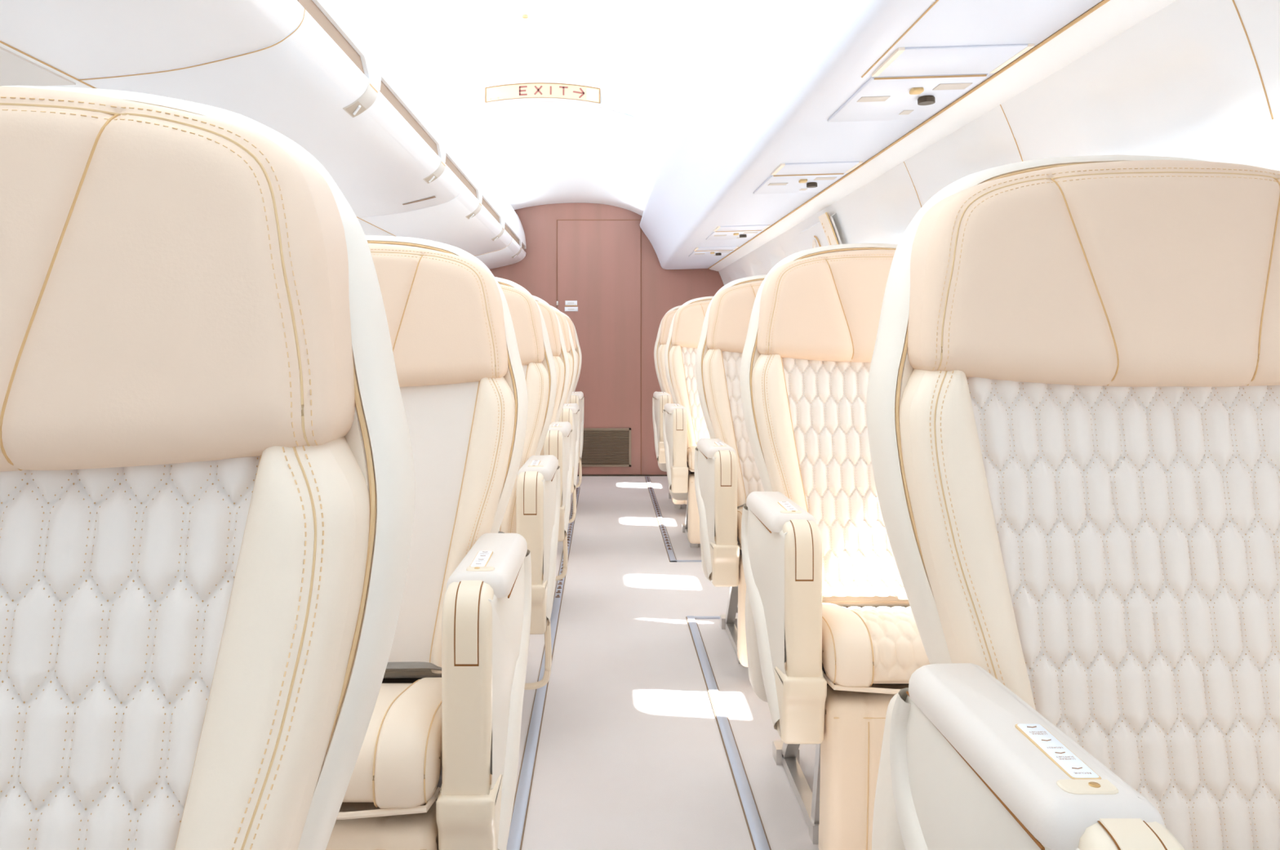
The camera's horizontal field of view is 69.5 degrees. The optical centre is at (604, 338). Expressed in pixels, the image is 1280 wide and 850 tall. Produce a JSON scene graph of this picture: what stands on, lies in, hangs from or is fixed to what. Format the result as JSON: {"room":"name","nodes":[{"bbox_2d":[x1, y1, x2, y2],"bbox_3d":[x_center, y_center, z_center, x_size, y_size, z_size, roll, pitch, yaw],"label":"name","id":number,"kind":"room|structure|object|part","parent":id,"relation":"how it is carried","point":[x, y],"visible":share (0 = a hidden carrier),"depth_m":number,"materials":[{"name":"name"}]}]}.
{"room":"aircraft cabin","nodes":[
{"label":"aircraft cabin","id":0,"kind":"room"},
{"bbox_2d":[367,0,708,216],"bbox_3d":[-0.176,-0.883,1.518,0.877,0.113,9.435,0,0,0],"label":"ceiling","id":1,"kind":"structure","parent":0,"point":[537,157],"depth_m":3.06,"materials":[{"name":"white plastic"}]},
{"bbox_2d":[311,0,525,248],"bbox_3d":[-0.594,-0.728,1.510,0.133,0.290,9.420,0,0,0],"label":"trim","id":2,"kind":"structure","parent":1,"relation":"attached to","point":[382,59],"depth_m":2.54,"materials":[{"name":"white plastic"}]},
{"bbox_2d":[435,75,636,118],"bbox_3d":[-0.219,-0.867,3.425,0.732,0.114,0.550,0,0,0],"label":"exit sign","id":3,"kind":"object","parent":1,"relation":"attached to","point":[464,97],"visible":1,"depth_m":3.20,"materials":[{"name":"beige plastic"}]},
{"bbox_2d":[586,88,598,101],"bbox_3d":[-0.041,-0.846,3.198,0.040,0.045,0.001,0,0,0],"label":"lamp","id":4,"kind":"object","parent":3,"relation":"attached to","point":[592,95],"depth_m":3.20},
{"bbox_2d":[488,202,724,474],"bbox_3d":[-0.200,-0.095,6.270,2.400,2.050,0.040,0,0,0],"label":"wall","id":5,"kind":"structure","parent":0,"point":[663,290],"depth_m":6.25,"materials":[{"name":"pink laminate"}]},
{"bbox_2d":[556,219,641,474],"bbox_3d":[-0.035,0.060,6.240,0.578,1.739,0.020,0,0,0],"label":"door","id":6,"kind":"structure","parent":5,"relation":"in","point":[599,261],"depth_m":6.24,"materials":[{"name":"pink laminate"}]},
{"bbox_2d":[564,300,577,306],"bbox_3d":[-0.224,-0.240,6.239,0.084,0.036,0.004,0,0,0],"label":"placard","id":7,"kind":"object","parent":6,"relation":"attached to","point":[567,303],"visible":1,"depth_m":6.24,"materials":[{"name":"white plastic"}]},
{"bbox_2d":[564,306,577,311],"bbox_3d":[-0.223,-0.201,6.239,0.090,0.030,0.004,0,0,0],"label":"placard","id":8,"kind":"object","parent":6,"relation":"attached to","point":[566,308],"visible":1,"depth_m":6.24,"materials":[{"name":"white plastic"}]},
{"bbox_2d":[577,427,631,466],"bbox_3d":[-0.040,0.735,6.236,0.444,0.260,0.010,0,0,0],"label":"ventilation grille","id":9,"kind":"object","parent":6,"relation":"attached to","point":[602,446],"visible":0.65,"depth_m":6.24,"materials":[{"name":"brown metal"}]},
{"bbox_2d":[577,474,666,475],"bbox_3d":[-0.150,0.925,6.239,2.100,0.009,0.006,0,0,0],"label":"baseboard","id":10,"kind":"structure","parent":5,"relation":"attached to","point":[578,474],"depth_m":6.24,"materials":[{"name":"brown"}]},
{"bbox_2d":[514,475,818,849],"bbox_3d":[-0.175,0.955,1.575,2.250,0.050,9.550,0,0,0],"label":"floor","id":11,"kind":"structure","parent":0,"point":[631,755],"depth_m":2.30,"materials":[{"name":"carpet"}]},
{"bbox_2d":[0,85,415,849],"bbox_3d":[-0.397,0.376,0.445,0.570,1.109,0.601,0,0,0],"label":"passenger seat","id":12,"kind":"object","parent":11,"relation":"on","point":[207,493],"visible":1,"depth_m":0.52,"materials":[{"name":"beige leather"}]},
{"bbox_3d":[-0.405,0.270,0.498,0.431,0.446,0.099,0,0,0],"label":"backrest panel","id":13,"kind":"part","parent":12,"relation":"part of","materials":[{"name":"beige leather"}]},
{"bbox_2d":[325,235,531,849],"bbox_3d":[-0.397,0.376,1.375,0.570,1.109,0.601,0,0,0],"label":"passenger seat","id":14,"kind":"object","parent":11,"relation":"on","point":[436,766],"visible":0.4,"depth_m":1.38,"materials":[{"name":"beige leather"}]},
{"bbox_2d":[342,677,442,808],"bbox_3d":[-0.405,0.516,1.232,0.412,0.112,0.316,0,0,0],"label":"seat cushion","id":15,"kind":"object","parent":14,"relation":"on","point":[398,765],"depth_m":1.09,"materials":[{"name":"beige leather"}]},
{"bbox_3d":[-0.405,0.270,1.426,0.431,0.446,0.092,0,0,0],"label":"backrest panel","id":16,"kind":"part","parent":14,"relation":"part of","materials":[{"name":"beige leather"}]},
{"bbox_3d":[-0.164,0.421,1.122,0.060,0.248,0.076,0,0,0],"label":"armrest","id":17,"kind":"part","parent":14,"relation":"part of","materials":[{"name":"beige plastic"}]},
{"bbox_3d":[-0.162,0.339,1.108,0.026,0.087,0.053,0,0,0],"label":"latch panel","id":18,"kind":"part","parent":14,"relation":"part of","materials":[{"name":"beige plastic"}]},
{"bbox_3d":[-0.164,0.595,1.130,0.070,0.114,0.108,0,0,0],"label":"armrest","id":19,"kind":"part","parent":14,"relation":"part of","materials":[{"name":"beige plastic"}]},
{"bbox_2d":[466,566,494,571],"bbox_3d":[-0.155,0.289,1.152,0.035,0.005,0.018,0,0,0],"label":"switch plate","id":20,"kind":"object","parent":14,"relation":"attached to","point":[468,568],"depth_m":1.15,"materials":[{"name":"beige plastic"}]},
{"bbox_3d":[-0.160,0.289,1.206,0.020,0.002,0.086,0,0,0],"label":"label frame","id":21,"kind":"part","parent":14,"relation":"part of","materials":[{"name":"white plastic"}]},
{"bbox_3d":[-0.155,0.477,1.267,0.068,0.335,0.338,0,0,0],"label":"armrest","id":22,"kind":"part","parent":14,"relation":"part of","materials":[{"name":"beige plastic"}]},
{"bbox_2d":[494,276,559,689],"bbox_3d":[-0.397,0.376,2.304,0.570,1.109,0.601,0,0,0],"label":"passenger seat","id":23,"kind":"object","parent":11,"relation":"on","point":[532,512],"visible":0.11,"depth_m":2.25,"materials":[{"name":"beige leather"}]},
{"bbox_3d":[-0.405,0.270,2.356,0.431,0.446,0.092,0,0,0],"label":"backrest panel","id":24,"kind":"part","parent":23,"relation":"part of","materials":[{"name":"beige leather"}]},
{"bbox_3d":[-0.164,0.421,2.052,0.060,0.248,0.076,0,0,0],"label":"armrest","id":25,"kind":"part","parent":23,"relation":"part of","materials":[{"name":"beige plastic"}]},
{"bbox_3d":[-0.162,0.339,2.038,0.026,0.087,0.053,0,0,0],"label":"latch panel","id":26,"kind":"part","parent":23,"relation":"part of","materials":[{"name":"beige plastic"}]},
{"bbox_2d":[528,465,543,466],"bbox_3d":[-0.155,0.289,2.082,0.035,0.005,0.018,0,0,0],"label":"switch plate","id":27,"kind":"object","parent":23,"relation":"attached to","point":[528,465],"depth_m":2.08,"materials":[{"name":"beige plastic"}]},
{"bbox_3d":[-0.164,0.595,2.060,0.070,0.114,0.108,0,0,0],"label":"armrest","id":28,"kind":"part","parent":23,"relation":"part of","materials":[{"name":"beige plastic"}]},
{"bbox_3d":[-0.155,0.477,2.197,0.068,0.335,0.338,0,0,0],"label":"armrest","id":29,"kind":"part","parent":23,"relation":"part of","materials":[{"name":"beige plastic"}]},
{"bbox_2d":[506,486,580,849],"bbox_3d":[-0.166,0.927,1.275,0.031,0.006,8.950,0,0,0],"label":"floor track","id":30,"kind":"object","parent":11,"relation":"on","point":[522,798],"visible":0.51,"depth_m":2.12,"materials":[{"name":"silver metal"}]},
{"bbox_2d":[532,295,573,580],"bbox_3d":[-0.397,0.376,3.235,0.570,1.109,0.601,0,0,0],"label":"passenger seat","id":31,"kind":"object","parent":11,"relation":"on","point":[558,442],"visible":0.11,"depth_m":3.14,"materials":[{"name":"beige leather"}]},
{"bbox_3d":[-0.164,0.421,2.982,0.060,0.248,0.076,0,0,0],"label":"armrest","id":32,"kind":"part","parent":31,"relation":"part of","materials":[{"name":"beige plastic"}]},
{"bbox_3d":[-0.162,0.339,2.968,0.026,0.087,0.053,0,0,0],"label":"latch panel","id":33,"kind":"part","parent":31,"relation":"part of","materials":[{"name":"beige plastic"}]},
{"bbox_3d":[-0.164,0.595,2.990,0.070,0.114,0.108,0,0,0],"label":"armrest","id":34,"kind":"part","parent":31,"relation":"part of","materials":[{"name":"beige plastic"}]},
{"bbox_3d":[-0.155,0.477,3.127,0.068,0.335,0.338,0,0,0],"label":"armrest","id":35,"kind":"part","parent":31,"relation":"part of","materials":[{"name":"beige plastic"}]},
{"bbox_2d":[550,305,579,523],"bbox_3d":[-0.397,0.376,4.165,0.570,1.109,0.601,0,0,0],"label":"passenger seat","id":36,"kind":"object","parent":11,"relation":"on","point":[570,412],"visible":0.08,"depth_m":4.09,"materials":[{"name":"beige leather"}]},
{"bbox_3d":[-0.164,0.421,3.912,0.060,0.248,0.076,0,0,0],"label":"armrest","id":37,"kind":"part","parent":36,"relation":"part of","materials":[{"name":"beige leather"}]},
{"bbox_3d":[-0.162,0.339,3.898,0.026,0.087,0.053,0,0,0],"label":"latch panel","id":38,"kind":"part","parent":36,"relation":"part of","materials":[{"name":"beige plastic"}]},
{"bbox_3d":[-0.164,0.595,3.920,0.070,0.114,0.108,0,0,0],"label":"armrest","id":39,"kind":"part","parent":36,"relation":"part of","materials":[{"name":"beige plastic"}]},
{"bbox_3d":[-0.155,0.477,4.057,0.068,0.335,0.338,0,0,0],"label":"armrest","id":40,"kind":"part","parent":36,"relation":"part of","materials":[{"name":"beige plastic"}]},
{"bbox_2d":[561,311,584,488],"bbox_3d":[-0.397,0.376,5.095,0.570,1.109,0.601,0,0,0],"label":"passenger seat","id":41,"kind":"object","parent":11,"relation":"on","point":[577,397],"visible":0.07,"depth_m":5.03,"materials":[{"name":"beige leather"}]},
{"bbox_3d":[-0.162,0.339,4.828,0.026,0.087,0.053,0,0,0],"label":"latch panel","id":42,"kind":"part","parent":41,"relation":"part of","materials":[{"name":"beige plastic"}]},
{"bbox_3d":[-0.164,0.421,4.842,0.060,0.248,0.076,0,0,0],"label":"armrest","id":43,"kind":"part","parent":41,"relation":"part of","materials":[{"name":"beige leather"}]},
{"bbox_3d":[-0.155,0.477,4.987,0.068,0.335,0.338,0,0,0],"label":"armrest","id":44,"kind":"part","parent":41,"relation":"part of","materials":[{"name":"beige plastic"}]},
{"bbox_2d":[652,305,687,508],"bbox_3d":[0.553,0.362,5.095,0.570,1.135,0.601,0,0,0],"label":"passenger seat","id":45,"kind":"object","parent":11,"relation":"on","point":[660,399],"visible":0.1,"depth_m":5.13,"materials":[{"name":"beige leather"}]},
{"bbox_3d":[0.311,0.477,4.987,0.068,0.335,0.338,0,0,0],"label":"armrest","id":46,"kind":"part","parent":45,"relation":"part of","materials":[{"name":"beige plastic"}]},
{"bbox_3d":[0.320,0.595,4.850,0.070,0.114,0.108,0,0,0],"label":"armrest","id":47,"kind":"part","parent":45,"relation":"part of","materials":[{"name":"beige plastic"}]},
{"bbox_3d":[0.561,0.580,5.298,0.518,0.360,0.104,0,0,0],"label":"panel","id":48,"kind":"part","parent":45,"relation":"part of","materials":[{"name":"beige leather"}]},
{"bbox_3d":[0.318,0.339,4.828,0.026,0.087,0.053,0,0,0],"label":"latch panel","id":49,"kind":"part","parent":45,"relation":"part of","materials":[{"name":"beige plastic"}]},
{"bbox_3d":[0.320,0.421,4.842,0.060,0.248,0.076,0,0,0],"label":"armrest","id":50,"kind":"part","parent":45,"relation":"part of","materials":[{"name":"beige leather"}]},
{"bbox_2d":[644,475,701,561],"bbox_3d":[0.350,0.927,5.020,0.155,0.006,2.360,0,0,0],"label":"floor track","id":51,"kind":"object","parent":11,"relation":"on","point":[670,553],"visible":1,"depth_m":4.53,"materials":[{"name":"silver metal"}]},
{"bbox_2d":[662,296,713,547],"bbox_3d":[0.553,0.362,4.165,0.570,1.135,0.601,0,0,0],"label":"passenger seat","id":52,"kind":"object","parent":11,"relation":"on","point":[684,423],"visible":0.16,"depth_m":4.20,"materials":[{"name":"beige leather"}]},
{"bbox_3d":[0.311,0.477,4.057,0.068,0.335,0.338,0,0,0],"label":"armrest","id":53,"kind":"part","parent":52,"relation":"part of","materials":[{"name":"beige plastic"}]},
{"bbox_3d":[0.561,0.580,4.367,0.518,0.360,0.104,0,0,0],"label":"panel","id":54,"kind":"part","parent":52,"relation":"part of","materials":[{"name":"beige plastic"}]},
{"bbox_3d":[0.320,0.595,3.920,0.070,0.114,0.108,0,0,0],"label":"armrest","id":55,"kind":"part","parent":52,"relation":"part of","materials":[{"name":"beige plastic"}]},
{"bbox_3d":[0.318,0.339,3.898,0.026,0.087,0.053,0,0,0],"label":"latch panel","id":56,"kind":"part","parent":52,"relation":"part of","materials":[{"name":"beige plastic"}]},
{"bbox_3d":[0.320,0.421,3.912,0.060,0.248,0.076,0,0,0],"label":"armrest","id":57,"kind":"part","parent":52,"relation":"part of","materials":[{"name":"beige plastic"}]},
{"bbox_2d":[687,445,697,470],"bbox_3d":[0.561,0.516,4.022,0.412,0.112,0.316,0,0,0],"label":"seat cushion","id":58,"kind":"object","parent":52,"relation":"on","point":[691,449],"depth_m":3.89,"materials":[{"name":"beige leather"}]},
{"bbox_3d":[0.561,0.255,4.218,0.431,0.476,0.099,0,0,0],"label":"backrest panel","id":59,"kind":"part","parent":52,"relation":"part of","materials":[{"name":"beige leather"}]},
{"bbox_2d":[685,615,771,849],"bbox_3d":[0.350,0.927,-0.062,0.155,0.006,6.275,0,0,0],"label":"floor track","id":60,"kind":"object","parent":11,"relation":"on","point":[759,839],"visible":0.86,"depth_m":2.08,"materials":[{"name":"silver metal"}]},
{"bbox_2d":[694,274,767,666],"bbox_3d":[0.553,0.362,2.695,0.570,1.135,0.601,0,0,0],"label":"passenger seat","id":61,"kind":"object","parent":11,"relation":"on","point":[726,473],"visible":0.21,"depth_m":2.73,"materials":[{"name":"beige leather"}]},
{"bbox_3d":[0.561,0.580,2.897,0.518,0.360,0.104,0,0,0],"label":"panel","id":62,"kind":"part","parent":61,"relation":"part of","materials":[{"name":"beige plastic"}]},
{"bbox_3d":[0.311,0.477,2.587,0.068,0.335,0.338,0,0,0],"label":"armrest","id":63,"kind":"part","parent":61,"relation":"part of","materials":[{"name":"beige plastic"}]},
{"bbox_3d":[0.320,0.595,2.450,0.070,0.114,0.108,0,0,0],"label":"armrest","id":64,"kind":"part","parent":61,"relation":"part of","materials":[{"name":"beige plastic"}]},
{"bbox_3d":[0.318,0.339,2.428,0.026,0.087,0.053,0,0,0],"label":"latch panel","id":65,"kind":"part","parent":61,"relation":"part of","materials":[{"name":"beige plastic"}]},
{"bbox_3d":[0.320,0.421,2.442,0.060,0.248,0.076,0,0,0],"label":"armrest","id":66,"kind":"part","parent":61,"relation":"part of","materials":[{"name":"beige plastic"}]},
{"bbox_2d":[737,508,742,545],"bbox_3d":[0.561,0.516,2.552,0.412,0.112,0.316,0,0,0],"label":"seat cushion","id":67,"kind":"object","parent":61,"relation":"on","point":[739,511],"depth_m":2.45,"materials":[{"name":"beige leather"}]},
{"bbox_3d":[0.561,0.255,2.748,0.431,0.476,0.099,0,0,0],"label":"backrest panel","id":68,"kind":"part","parent":61,"relation":"part of","materials":[{"name":"beige leather"}]},
{"bbox_2d":[739,243,929,849],"bbox_3d":[0.553,0.362,1.754,0.570,1.135,0.601,0,0,0],"label":"passenger seat","id":69,"kind":"object","parent":11,"relation":"on","point":[833,635],"visible":0.45,"depth_m":1.78,"materials":[{"name":"beige leather"}]},
{"bbox_3d":[0.561,0.580,1.958,0.518,0.360,0.104,0,0,0],"label":"panel","id":70,"kind":"part","parent":69,"relation":"part of","materials":[{"name":"beige leather"}]},
{"bbox_3d":[0.311,0.477,1.647,0.068,0.335,0.338,0,0,0],"label":"armrest","id":71,"kind":"part","parent":69,"relation":"part of","materials":[{"name":"beige plastic"}]},
{"bbox_2d":[780,510,802,513],"bbox_3d":[0.311,0.289,1.532,0.035,0.005,0.018,0,0,0],"label":"switch plate","id":72,"kind":"object","parent":69,"relation":"attached to","point":[781,511],"depth_m":1.53,"materials":[{"name":"beige plastic"}]},
{"bbox_3d":[0.320,0.595,1.510,0.070,0.114,0.108,0,0,0],"label":"armrest","id":73,"kind":"part","parent":69,"relation":"part of","materials":[{"name":"beige plastic"}]},
{"bbox_3d":[0.318,0.339,1.488,0.026,0.087,0.053,0,0,0],"label":"latch panel","id":74,"kind":"part","parent":69,"relation":"part of","materials":[{"name":"beige plastic"}]},
{"bbox_3d":[0.320,0.421,1.502,0.060,0.248,0.076,0,0,0],"label":"armrest","id":75,"kind":"part","parent":69,"relation":"part of","materials":[{"name":"beige plastic"}]},
{"bbox_3d":[0.561,0.255,1.808,0.431,0.476,0.099,0,0,0],"label":"backrest panel","id":76,"kind":"part","parent":69,"relation":"part of","materials":[{"name":"beige leather"}]},
{"bbox_2d":[822,602,929,686],"bbox_3d":[0.561,0.516,1.612,0.412,0.112,0.316,0,0,0],"label":"seat cushion","id":77,"kind":"object","parent":69,"relation":"on","point":[865,646],"depth_m":1.47,"materials":[{"name":"beige leather"}]},
{"bbox_2d":[866,155,1279,849],"bbox_3d":[0.553,0.362,0.815,0.570,1.135,0.601,0,0,0],"label":"passenger seat","id":78,"kind":"object","parent":11,"relation":"on","point":[1073,402],"visible":1,"depth_m":0.88,"materials":[{"name":"beige leather"}]},
{"bbox_3d":[0.561,0.580,1.018,0.518,0.360,0.104,0,0,0],"label":"panel","id":79,"kind":"part","parent":78,"relation":"part of","materials":[{"name":"beige leather"}]},
{"bbox_3d":[0.311,0.477,0.707,0.068,0.335,0.338,0,0,0],"label":"armrest","id":80,"kind":"part","parent":78,"relation":"part of","materials":[{"name":"beige plastic"}]},
{"bbox_3d":[0.316,0.289,0.646,0.020,0.002,0.086,0,0,0],"label":"label frame","id":81,"kind":"part","parent":78,"relation":"part of","materials":[{"name":"white plastic"}]},
{"bbox_2d":[1056,778,1118,794],"bbox_3d":[0.311,0.289,0.592,0.035,0.005,0.018,0,0,0],"label":"switch plate","id":82,"kind":"object","parent":78,"relation":"attached to","point":[1064,786],"depth_m":0.59,"materials":[{"name":"beige plastic"}]},
{"bbox_3d":[0.561,0.255,0.869,0.431,0.476,0.099,0,0,0],"label":"backrest panel","id":83,"kind":"part","parent":78,"relation":"part of","materials":[{"name":"beige leather"}]},
{"bbox_3d":[0.320,0.421,0.562,0.060,0.248,0.076,0,0,0],"label":"armrest","id":84,"kind":"part","parent":78,"relation":"part of","materials":[{"name":"beige plastic"}]},
{"bbox_3d":[0.318,0.339,0.548,0.026,0.087,0.053,0,0,0],"label":"latch panel","id":85,"kind":"part","parent":78,"relation":"part of","materials":[{"name":"beige plastic"}]},
{"bbox_2d":[718,0,1279,285],"bbox_3d":[0.345,-0.070,1.525,1.050,2.000,9.450,0,0,0],"label":"wall","id":86,"kind":"structure","parent":0,"point":[1184,81],"depth_m":1.46,"materials":[{"name":"white plastic"}]},
{"bbox_2d":[688,246,738,257],"bbox_3d":[0.582,-0.463,4.965,0.218,0.019,0.490,-2,0,0],"label":"panel","id":87,"kind":"object","parent":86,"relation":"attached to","point":[716,251],"visible":1,"depth_m":4.91,"materials":[{"name":"white plastic"}]},
{"bbox_3d":[0.582,-0.469,5.048,0.210,0.006,0.325,-2,0,0],"label":"panel plate","id":88,"kind":"part","parent":87,"relation":"part of","materials":[{"name":"white plastic"}]},
{"bbox_2d":[706,224,770,239],"bbox_3d":[0.582,-0.463,4.075,0.218,0.019,0.490,-2,0,0],"label":"panel","id":89,"kind":"object","parent":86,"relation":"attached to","point":[738,232],"visible":1,"depth_m":4.02,"materials":[{"name":"white plastic"}]},
{"bbox_3d":[0.582,-0.469,4.157,0.210,0.006,0.325,-2,0,0],"label":"panel plate","id":90,"kind":"part","parent":89,"relation":"part of","materials":[{"name":"white plastic"}]},
{"bbox_2d":[743,231,757,233],"bbox_3d":[0.644,-0.467,4.055,0.060,0.002,0.040,-2,0,0],"label":"reading lamp","id":91,"kind":"object","parent":89,"relation":"on","point":[744,232],"depth_m":4.05,"materials":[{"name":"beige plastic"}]},
{"bbox_2d":[753,161,862,194],"bbox_3d":[0.582,-0.463,2.705,0.218,0.019,0.490,-2,0,0],"label":"panel","id":92,"kind":"object","parent":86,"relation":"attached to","point":[809,177],"visible":1,"depth_m":2.65,"materials":[{"name":"white plastic"}]},
{"bbox_2d":[768,182,787,185],"bbox_3d":[0.520,-0.463,2.760,0.055,0.002,0.035,-2,0,0],"label":"reading lamp","id":93,"kind":"object","parent":92,"relation":"on","point":[769,184],"depth_m":2.75,"materials":[{"name":"beige plastic"}]},
{"bbox_3d":[0.582,-0.469,2.788,0.210,0.006,0.325,-2,0,0],"label":"panel plate","id":94,"kind":"part","parent":92,"relation":"part of","materials":[{"name":"white plastic"}]},
{"bbox_2d":[813,177,836,180],"bbox_3d":[0.644,-0.467,2.685,0.060,0.002,0.040,-2,0,0],"label":"reading lamp","id":95,"kind":"object","parent":92,"relation":"on","point":[815,178],"depth_m":2.69,"materials":[{"name":"beige plastic"}]},
{"bbox_2d":[798,211,841,249],"bbox_3d":[0.793,-0.360,3.393,0.063,0.150,0.547,0,0,2],"label":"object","id":96,"kind":"object","parent":86,"relation":"attached to","point":[824,233],"visible":0.72,"depth_m":3.32,"materials":[{"name":"white plastic"}]},
{"bbox_3d":[0.787,-0.347,3.390,0.014,0.070,0.046,0,0,-32],"label":"handle","id":97,"kind":"part","parent":96,"relation":"part of","materials":[{"name":"brown plastic"}]},
{"bbox_2d":[640,0,1102,269],"bbox_3d":[0.475,-0.663,1.510,0.471,0.393,9.420,0,0,0],"label":"bin","id":98,"kind":"object","parent":86,"relation":"attached to","point":[764,80],"depth_m":2.08,"materials":[{"name":"white plastic"}]},
{"bbox_2d":[708,0,1110,268],"bbox_3d":[0.582,-0.470,1.500,0.245,0.010,9.400,0,0,0],"label":"trim","id":99,"kind":"structure","parent":86,"relation":"attached to","point":[1104,2],"depth_m":1.66,"materials":[{"name":"brown"}]},
{"bbox_2d":[827,44,1034,122],"bbox_3d":[0.582,-0.463,1.725,0.218,0.019,0.490,-2,0,0],"label":"panel","id":100,"kind":"object","parent":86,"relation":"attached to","point":[912,83],"visible":1,"depth_m":1.66,"materials":[{"name":"white plastic"}]},
{"bbox_2d":[857,96,890,102],"bbox_3d":[0.520,-0.463,1.780,0.055,0.002,0.035,-2,0,0],"label":"reading lamp","id":101,"kind":"object","parent":100,"relation":"on","point":[860,99],"depth_m":1.78,"materials":[{"name":"beige plastic"}]},
{"bbox_3d":[0.582,-0.469,1.808,0.210,0.006,0.325,-2,0,0],"label":"panel plate","id":102,"kind":"part","parent":100,"relation":"part of","materials":[{"name":"white plastic"}]},
{"bbox_2d":[932,82,972,90],"bbox_3d":[0.644,-0.467,1.705,0.060,0.002,0.040,-2,0,0],"label":"reading lamp","id":103,"kind":"object","parent":100,"relation":"on","point":[935,86],"depth_m":1.70,"materials":[{"name":"beige plastic"}]},
{"bbox_2d":[709,0,1176,271],"bbox_3d":[0.747,-0.465,1.510,0.087,0.019,9.420,0,0,0],"label":"trim","id":104,"kind":"structure","parent":86,"relation":"attached to","point":[1114,17],"depth_m":1.74,"materials":[{"name":"white plastic"}]},
{"bbox_2d":[903,0,1273,207],"bbox_3d":[0.803,-0.372,1.767,0.072,0.196,1.227,0,0,0],"label":"trim","id":105,"kind":"structure","parent":86,"relation":"attached to","point":[1233,2],"depth_m":1.16,"materials":[{"name":"brown"}]},
{"bbox_2d":[1244,109,1279,170],"bbox_3d":[0.890,-0.041,1.090,0.109,0.495,0.258,0,0,0],"label":"window","id":106,"kind":"structure","parent":86,"relation":"in","point":[1264,144],"depth_m":1.20,"materials":[{"name":"white plastic"}]},
{"bbox_3d":[-0.705,-0.070,1.525,1.050,2.000,9.450,0,0,0],"label":"wall","id":107,"kind":"structure","parent":0,"visible":0},
{"bbox_2d":[0,46,75,85],"bbox_3d":[-1.020,-0.443,1.390,0.170,0.034,0.480,0,0,0],"label":"panel","id":108,"kind":"object","parent":107,"relation":"attached to","point":[15,69],"visible":0.8,"depth_m":1.55,"materials":[{"name":"white plastic"}]},
{"bbox_2d":[0,0,305,80],"bbox_3d":[-0.726,-0.549,-0.788,0.400,0.192,4.820,0,0,0],"label":"bin","id":109,"kind":"object","parent":107,"relation":"attached to","point":[81,40],"visible":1,"depth_m":1.47,"materials":[{"name":"white plastic"}]},
{"bbox_2d":[0,42,393,235],"bbox_3d":[-1.041,-0.439,1.500,0.238,0.038,9.400,0,0,0],"label":"trim","id":110,"kind":"structure","parent":107,"relation":"attached to","point":[368,228],"depth_m":1.64,"materials":[{"name":"white plastic"}]},
{"bbox_2d":[78,0,463,217],"bbox_3d":[-0.725,-0.549,2.540,0.401,0.192,1.837,0,0,0],"label":"bin","id":111,"kind":"object","parent":107,"relation":"attached to","point":[311,87],"visible":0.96,"depth_m":2.04,"materials":[{"name":"white plastic"}]},
{"bbox_3d":[-0.564,-0.521,2.100,0.006,0.017,0.033,0,0,-39],"label":"latch lever","id":112,"kind":"part","parent":111,"relation":"part of","materials":[{"name":"white plastic"}]},
{"bbox_2d":[358,173,512,256],"bbox_3d":[-0.725,-0.549,4.371,0.401,0.192,1.820,0,0,0],"label":"bin","id":113,"kind":"object","parent":107,"relation":"attached to","point":[470,225],"visible":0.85,"depth_m":3.99,"materials":[{"name":"white plastic"}]},
{"bbox_2d":[475,230,525,268],"bbox_3d":[-0.725,-0.549,5.747,0.401,0.192,0.932,0,0,0],"label":"bin","id":114,"kind":"object","parent":107,"relation":"attached to","point":[513,253],"visible":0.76,"depth_m":5.69,"materials":[{"name":"white plastic"}]}
]}

